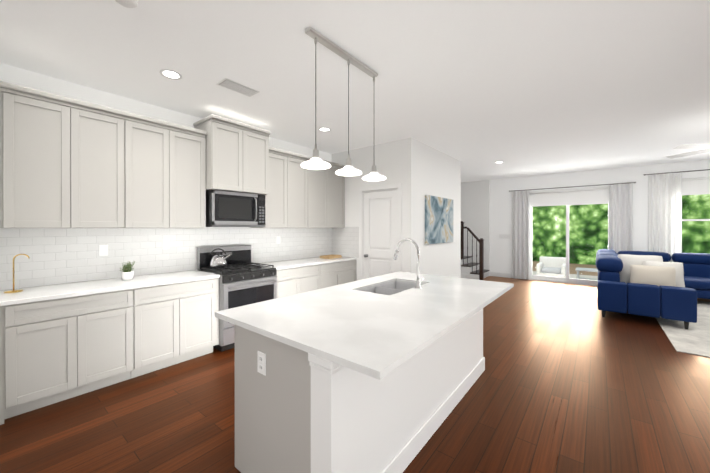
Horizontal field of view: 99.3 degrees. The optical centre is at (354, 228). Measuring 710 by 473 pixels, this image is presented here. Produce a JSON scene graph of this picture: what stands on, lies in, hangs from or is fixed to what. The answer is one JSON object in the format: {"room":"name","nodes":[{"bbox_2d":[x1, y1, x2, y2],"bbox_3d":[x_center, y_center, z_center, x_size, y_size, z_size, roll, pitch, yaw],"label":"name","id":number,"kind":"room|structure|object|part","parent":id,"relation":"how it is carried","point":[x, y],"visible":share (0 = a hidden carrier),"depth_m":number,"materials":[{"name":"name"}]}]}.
{"room":"kitchen","nodes":[
{"label":"kitchen","id":0,"kind":"room"},
{"bbox_2d":[0,63,331,289],"bbox_3d":[-1.162,0.005,5.098,0.120,2.890,13.040,0,0,39],"label":"wall","id":1,"kind":"structure","parent":0,"point":[26,78],"depth_m":3.18,"materials":[{"name":"white paint"}]},
{"bbox_2d":[0,85,83,228],"bbox_3d":[-2.815,-0.560,2.668,0.338,1.118,0.516,0,0,39],"label":"upper cabinet","id":2,"kind":"object","parent":1,"relation":"attached to","point":[42,138],"depth_m":2.58,"materials":[{"name":"grey wood"}]},
{"bbox_2d":[84,105,135,228],"bbox_3d":[-2.565,-0.561,2.979,0.338,1.118,0.522,0,0,39],"label":"upper cabinet","id":3,"kind":"object","parent":1,"relation":"attached to","point":[99,195],"depth_m":2.94,"materials":[{"name":"grey wood"}]},
{"bbox_2d":[136,117,175,228],"bbox_3d":[-2.314,-0.561,3.289,0.338,1.118,0.524,0,0,39],"label":"upper cabinet","id":4,"kind":"object","parent":1,"relation":"attached to","point":[155,142],"depth_m":3.24,"materials":[{"name":"grey wood"}]},
{"bbox_2d":[0,227,358,289],"bbox_3d":[-1.520,0.257,4.013,0.685,0.560,4.234,0,0,39],"label":"backsplash","id":5,"kind":"structure","parent":1,"relation":"attached to","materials":[{"name":"tile"}]},
{"bbox_2d":[176,129,207,228],"bbox_3d":[-2.079,-0.562,3.580,0.338,1.118,0.463,0,0,39],"label":"upper cabinet","id":6,"kind":"object","parent":1,"relation":"attached to","point":[191,195],"depth_m":3.52,"materials":[{"name":"grey wood"}]},
{"bbox_2d":[192,117,247,192],"bbox_3d":[-1.728,-0.882,3.904,0.477,0.829,0.474,0,0,39],"label":"upper cabinet","id":7,"kind":"object","parent":1,"relation":"attached to","point":[225,143],"depth_m":3.71,"materials":[{"name":"grey wood"}]},
{"bbox_2d":[208,189,259,228],"bbox_3d":[-1.669,-0.239,3.984,0.469,0.450,0.631,0,0,39],"label":"microwave","id":8,"kind":"object","parent":1,"relation":"attached to","point":[225,210],"depth_m":3.85,"materials":[{"name":"grey"}]},
{"bbox_2d":[248,129,271,196],"bbox_3d":[-1.501,-0.882,4.184,0.477,0.829,0.396,0,0,39],"label":"upper cabinet","id":9,"kind":"object","parent":1,"relation":"attached to","point":[259,151],"depth_m":4.08,"materials":[{"name":"grey wood"}]},
{"bbox_2d":[260,197,267,228],"bbox_3d":[-1.448,-0.239,4.294,0.423,0.450,0.129,0,0,39],"label":"control panel","id":10,"kind":"object","parent":1,"relation":"attached to","point":[263,200],"depth_m":4.20,"materials":[{"name":"grey plastic"}]},
{"bbox_2d":[268,149,291,228],"bbox_3d":[-1.277,-0.564,4.573,0.338,1.118,0.480,0,0,39],"label":"upper cabinet","id":11,"kind":"object","parent":1,"relation":"attached to","point":[280,203],"depth_m":4.52,"materials":[{"name":"grey wood"}]},
{"bbox_2d":[292,153,311,228],"bbox_3d":[-1.031,-0.564,4.877,0.338,1.118,0.542,0,0,39],"label":"upper cabinet","id":12,"kind":"object","parent":1,"relation":"attached to","point":[301,177],"depth_m":4.84,"materials":[{"name":"grey wood"}]},
{"bbox_2d":[312,161,331,228],"bbox_3d":[-0.755,-0.565,5.219,0.338,1.118,0.585,0,0,39],"label":"upper cabinet","id":13,"kind":"object","parent":1,"relation":"attached to","point":[321,179],"depth_m":5.20,"materials":[{"name":"grey wood"}]},
{"bbox_2d":[332,165,347,228],"bbox_3d":[-0.482,-0.565,5.556,0.338,1.118,0.523,0,0,39],"label":"upper cabinet","id":14,"kind":"object","parent":1,"relation":"attached to","point":[338,182],"depth_m":5.52,"materials":[{"name":"grey wood"}]},
{"bbox_2d":[0,276,709,472],"bbox_3d":[2.143,1.505,2.429,8.620,0.100,13.040,0,0,39],"label":"floor","id":15,"kind":"structure","parent":0,"point":[570,379],"depth_m":2.38,"materials":[{"name":"brown wood"}]},
{"bbox_2d":[0,285,143,424],"bbox_3d":[-2.584,1.014,2.743,0.625,0.882,0.918,0,0,39],"label":"base cabinet","id":16,"kind":"object","parent":15,"relation":"on","point":[53,350],"depth_m":2.50,"materials":[{"name":"grey wood"}]},
{"bbox_2d":[0,269,219,304],"bbox_3d":[-2.339,0.556,3.038,0.634,0.033,1.686,0,0,39],"label":"countertop","id":17,"kind":"structure","parent":16,"relation":"on","point":[33,293],"depth_m":2.84,"materials":[{"name":"white stone"}]},
{"bbox_2d":[4,254,29,292],"bbox_3d":[-2.878,0.380,2.561,0.110,0.320,0.163,0,0,39],"label":"stand","id":18,"kind":"object","parent":17,"relation":"on","point":[13,291],"visible":1,"depth_m":2.55,"materials":[{"name":"brown metal"}]},
{"bbox_2d":[120,261,134,279],"bbox_3d":[-2.365,0.441,3.142,0.126,0.195,0.128,0,0,39],"label":"plant pot","id":19,"kind":"object","parent":17,"relation":"on","point":[126,274],"visible":1,"depth_m":3.12,"materials":[{"name":"white ceramic"}]},
{"bbox_2d":[144,277,218,373],"bbox_3d":[-2.093,1.013,3.350,0.625,0.882,0.892,0,0,39],"label":"base cabinet","id":20,"kind":"object","parent":15,"relation":"on","point":[181,324],"depth_m":3.17,"materials":[{"name":"grey wood"}]},
{"bbox_2d":[197,245,276,351],"bbox_3d":[-1.516,0.852,3.945,0.721,1.200,0.750,0,0,39],"label":"stove","id":21,"kind":"object","parent":15,"relation":"on","point":[243,280],"visible":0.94,"depth_m":3.77,"materials":[{"name":"silver metal"}]},
{"bbox_2d":[210,248,229,267],"bbox_3d":[-1.742,0.379,3.863,0.235,0.241,0.204,0,0,39],"label":"kettle","id":22,"kind":"object","parent":21,"relation":"on","point":[218,260],"visible":1,"depth_m":3.81,"materials":[{"name":"silver metal"}]},
{"bbox_2d":[276,265,323,297],"bbox_3d":[-1.039,1.010,4.654,0.625,0.882,0.942,0,0,39],"label":"base cabinet","id":23,"kind":"object","parent":15,"relation":"on","point":[298,279],"depth_m":4.43,"materials":[{"name":"grey wood"}]},
{"bbox_2d":[256,257,351,268],"bbox_3d":[-0.770,0.552,4.979,0.634,0.033,1.786,0,0,39],"label":"countertop","id":24,"kind":"structure","parent":23,"relation":"on","point":[299,260],"depth_m":4.75,"materials":[{"name":"white stone"}]},
{"bbox_2d":[320,254,341,258],"bbox_3d":[-0.435,0.512,5.411,0.220,0.045,0.340,0,0,39],"label":"wood tray","id":25,"kind":"object","parent":24,"relation":"on","point":[332,256],"visible":1,"depth_m":5.33,"materials":[{"name":"brown wood"}]},
{"bbox_2d":[324,257,355,287],"bbox_3d":[-0.517,1.009,5.301,0.625,0.882,0.968,0,0,39],"label":"base cabinet","id":26,"kind":"object","parent":15,"relation":"on","point":[335,272],"depth_m":5.12,"materials":[{"name":"grey wood"}]},
{"bbox_2d":[229,306,484,472],"bbox_3d":[0.286,1.013,2.457,0.854,0.883,2.288,0,0,39],"label":"kitchen island","id":27,"kind":"object","parent":15,"relation":"on","point":[297,411],"depth_m":1.64,"materials":[{"name":"grey wood"}]},
{"bbox_2d":[257,351,265,375],"bbox_3d":[-0.514,0.742,1.658,0.075,0.118,0.008,0,0,39],"label":"outlet","id":28,"kind":"object","parent":27,"relation":"attached to","point":[261,355],"depth_m":1.65,"materials":[{"name":"white plastic"}]},
{"bbox_2d":[215,274,513,381],"bbox_3d":[0.320,0.556,2.442,1.286,0.031,2.310,0,0,39],"label":"island countertop","id":29,"kind":"structure","parent":27,"relation":"on","point":[373,335],"depth_m":1.85,"materials":[{"name":"white stone"}]},
{"bbox_2d":[363,286,398,293],"bbox_3d":[0.237,0.672,2.682,0.414,0.226,0.375,0,0,39],"label":"sink","id":30,"kind":"object","parent":29,"relation":"in","point":[374,289],"depth_m":2.90,"materials":[{"name":"silver metal"}]},
{"bbox_2d":[379,278,414,289],"bbox_3d":[0.483,0.672,2.986,0.414,0.226,0.375,0,0,39],"label":"sink","id":31,"kind":"object","parent":29,"relation":"in","point":[402,285],"depth_m":3.18,"materials":[{"name":"grey metal"}]},
{"bbox_2d":[393,238,422,289],"bbox_3d":[0.490,0.317,2.793,0.284,0.446,0.105,0,0,39],"label":"faucet","id":32,"kind":"object","parent":29,"relation":"on","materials":[{"name":"silver metal"}]},
{"bbox_2d":[461,221,488,279],"bbox_3d":[2.627,0.019,8.428,1.584,2.849,2.728,0,0,39],"label":"staircase","id":33,"kind":"structure","parent":15,"relation":"on","point":[470,269],"depth_m":8.52,"materials":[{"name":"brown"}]},
{"bbox_2d":[655,301,709,356],"bbox_3d":[6.309,1.446,3.917,3.470,0.012,3.750,0,0,39],"label":"rug","id":34,"kind":"object","parent":15,"relation":"on","point":[694,339],"visible":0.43,"depth_m":4.16,"materials":[{"name":"white carpet"}]},
{"bbox_2d":[596,249,709,329],"bbox_3d":[6.507,0.945,4.830,4.146,0.986,3.220,0,0,39],"label":"sofa","id":35,"kind":"object","parent":34,"relation":"on","point":[650,284],"visible":1,"depth_m":4.75,"materials":[{"name":"blue fabric"}]},
{"bbox_2d":[618,254,662,283],"bbox_3d":[4.760,0.705,5.045,0.554,0.507,0.194,0,0,39],"label":"pillow","id":36,"kind":"object","parent":35,"relation":"on","point":[627,259],"depth_m":5.07,"materials":[{"name":"white fabric"}]},
{"bbox_3d":[4.412,1.096,4.626,1.088,0.460,0.270,0,0,39],"label":"arm","id":37,"kind":"part","parent":35,"relation":"part of"},
{"bbox_2d":[643,261,684,286],"bbox_3d":[4.880,0.751,4.781,0.466,0.432,0.190,0,0,39],"label":"pillow","id":38,"kind":"object","parent":35,"relation":"on","point":[677,266],"depth_m":4.69,"materials":[{"name":"white fabric"}]},
{"bbox_3d":[7.429,1.070,5.306,2.775,0.180,0.720,0,0,39],"label":"seat","id":39,"kind":"part","parent":35,"relation":"part of","materials":[{"name":"blue fabric"}]},
{"bbox_2d":[0,0,709,181],"bbox_3d":[2.143,-1.485,2.424,8.620,0.100,13.040,0,0,39],"label":"ceiling","id":40,"kind":"structure","parent":0,"point":[478,89],"depth_m":2.71,"materials":[{"name":"white paint"}]},
{"bbox_2d":[115,0,137,7],"bbox_3d":[-1.433,-1.418,1.881,0.130,0.032,0.130,0,0,39],"label":"smoke detector","id":41,"kind":"object","parent":40,"relation":"attached to","point":[130,3],"visible":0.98,"depth_m":1.89,"materials":[{"name":"white plastic"}]},
{"bbox_2d":[159,69,181,79],"bbox_3d":[-1.717,-1.432,2.818,0.184,0.006,0.184,0,0,39],"label":"recessed light","id":42,"kind":"object","parent":40,"relation":"in","point":[170,74],"visible":1,"depth_m":2.82,"materials":[{"name":"white"}]},
{"bbox_2d":[216,78,259,96],"bbox_3d":[-1.191,-1.430,3.087,0.200,0.012,0.380,0,0,39],"label":"ceiling vent","id":43,"kind":"object","parent":40,"relation":"in","point":[232,85],"visible":1,"depth_m":3.06,"materials":[{"name":"white metal"}]},
{"bbox_2d":[318,127,330,131],"bbox_3d":[-0.441,-1.435,4.397,0.184,0.006,0.184,0,0,39],"label":"recessed light","id":44,"kind":"object","parent":40,"relation":"in","point":[324,129],"visible":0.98,"depth_m":4.40,"materials":[{"name":"white"}]},
{"bbox_2d":[300,27,385,180],"bbox_3d":[-0.056,-0.941,2.511,0.226,0.988,0.966,0,0,39],"label":"pendant light","id":45,"kind":"object","parent":40,"relation":"hanging from","point":[315,162],"visible":1,"depth_m":2.42,"materials":[{"name":"silver metal"}]},
{"bbox_2d":[665,144,709,158],"bbox_3d":[5.002,-1.173,3.916,1.310,0.530,1.369,0,0,39],"label":"ceiling fan","id":46,"kind":"object","parent":40,"relation":"hanging from","point":[690,146],"visible":1,"depth_m":4.04,"materials":[{"name":"white"}]},
{"bbox_2d":[332,140,399,280],"bbox_3d":[0.200,0.004,5.424,1.590,2.890,0.120,0,0,39],"label":"wall","id":47,"kind":"structure","parent":0,"point":[386,156],"depth_m":5.38,"materials":[{"name":"white paint"}]},
{"bbox_2d":[359,183,401,279],"bbox_3d":[0.441,0.362,5.190,0.880,2.175,0.178,0,0,39],"label":"pantry door","id":48,"kind":"structure","parent":47,"relation":"in","point":[382,223],"depth_m":5.17,"materials":[{"name":"white wood"}]},
{"bbox_2d":[400,137,459,277],"bbox_3d":[1.530,0.004,5.693,0.140,2.890,2.210,0,0,39],"label":"wall","id":49,"kind":"structure","parent":0,"point":[418,170],"depth_m":5.16,"materials":[{"name":"white paint"}]},
{"bbox_2d":[425,195,452,243],"bbox_3d":[1.590,-0.146,5.625,0.032,0.850,1.220,0,0,39],"label":"wall art","id":50,"kind":"object","parent":49,"relation":"attached to","point":[438,219],"visible":1,"depth_m":5.52},
{"bbox_2d":[461,180,489,275],"bbox_3d":[3.467,-0.003,9.546,1.489,2.889,0.060,0,0,39],"label":"wall","id":51,"kind":"structure","parent":0,"point":[475,207],"depth_m":9.29,"materials":[{"name":"white paint"}]},
{"bbox_2d":[490,160,709,272],"bbox_3d":[6.203,0.001,7.451,8.380,2.890,0.120,0,0,39],"label":"wall","id":52,"kind":"structure","parent":0,"point":[500,223],"depth_m":7.79,"materials":[{"name":"white paint"}]},
{"bbox_2d":[490,272,511,277],"bbox_3d":[6.741,1.382,6.934,6.884,0.130,0.014,0,0,39],"label":"baseboard","id":53,"kind":"structure","parent":52,"relation":"attached to","point":[499,274],"depth_m":8.89,"materials":[{"name":"white wood"}]},
{"bbox_2d":[529,186,608,285],"bbox_3d":[5.568,0.210,7.906,2.000,2.470,0.172,0,0,39],"label":"sliding glass door","id":54,"kind":"structure","parent":52,"relation":"in","point":[580,196],"depth_m":7.91,"materials":[{"name":"white plastic"}]},
{"bbox_2d":[509,182,635,279],"bbox_3d":[5.482,0.177,7.848,2.680,2.505,0.165,0,0,39],"label":"curtains","id":55,"kind":"object","parent":52,"relation":"attached to","point":[620,216],"visible":0.9,"depth_m":7.29,"materials":[{"name":"fabric"},{"name":"metal"}]},
{"bbox_2d":[644,169,709,175],"bbox_3d":[7.526,-1.212,6.198,2.330,0.040,0.157,0,0,39],"label":"curtain rod","id":56,"kind":"object","parent":52,"relation":"attached to","point":[676,172],"visible":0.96,"depth_m":6.55,"materials":[{"name":"silver metal"}]},
{"bbox_2d":[648,172,681,261],"bbox_3d":[6.843,0.117,6.676,0.530,2.630,0.077,0,0,39],"label":"sheer curtain","id":57,"kind":"object","parent":56,"relation":"hanging from","point":[665,213],"visible":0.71,"depth_m":6.67,"materials":[{"name":"white fabric"}]},
{"bbox_2d":[682,177,709,253],"bbox_3d":[7.587,-0.170,6.268,1.520,1.815,0.162,0,0,39],"label":"living room window","id":58,"kind":"structure","parent":52,"relation":"in","point":[697,186],"depth_m":6.46,"materials":[{"name":"white plastic"}]},
{"label":"outside","id":59,"kind":"structure","parent":0,"visible":0},
{"bbox_2d":[532,261,597,275],"bbox_3d":[11.849,1.668,13.184,30.000,0.055,15.870,0,0,39],"label":"ground","id":60,"kind":"structure","parent":59,"point":[572,267],"depth_m":12.56,"materials":[{"name":"brown"}]},
{"bbox_2d":[532,271,597,278],"bbox_3d":[6.660,1.618,9.149,5.400,0.050,3.070,0,0,39],"label":"patio","id":61,"kind":"structure","parent":60,"relation":"on","point":[573,276],"depth_m":9.91,"materials":[{"name":"beige"}]},
{"bbox_2d":[536,256,565,277],"bbox_3d":[5.796,1.223,8.875,0.700,0.700,0.720,0,0,39],"label":"outdoor chair","id":62,"kind":"object","parent":61,"relation":"on","point":[545,264],"depth_m":8.83,"materials":[{"name":"white wicker"}]},
{"bbox_2d":[575,267,597,280],"bbox_3d":[6.823,1.381,8.515,0.950,0.415,0.550,0,0,39],"label":"table","id":63,"kind":"object","parent":61,"relation":"on","point":[586,269],"depth_m":8.58,"materials":[{"name":"grey"}]},
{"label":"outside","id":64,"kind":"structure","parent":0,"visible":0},
{"bbox_2d":[532,194,709,264],"bbox_3d":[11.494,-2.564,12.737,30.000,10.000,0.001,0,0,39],"label":"trees","id":65,"kind":"object","parent":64,"point":[588,250],"depth_m":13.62,"materials":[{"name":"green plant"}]}
]}

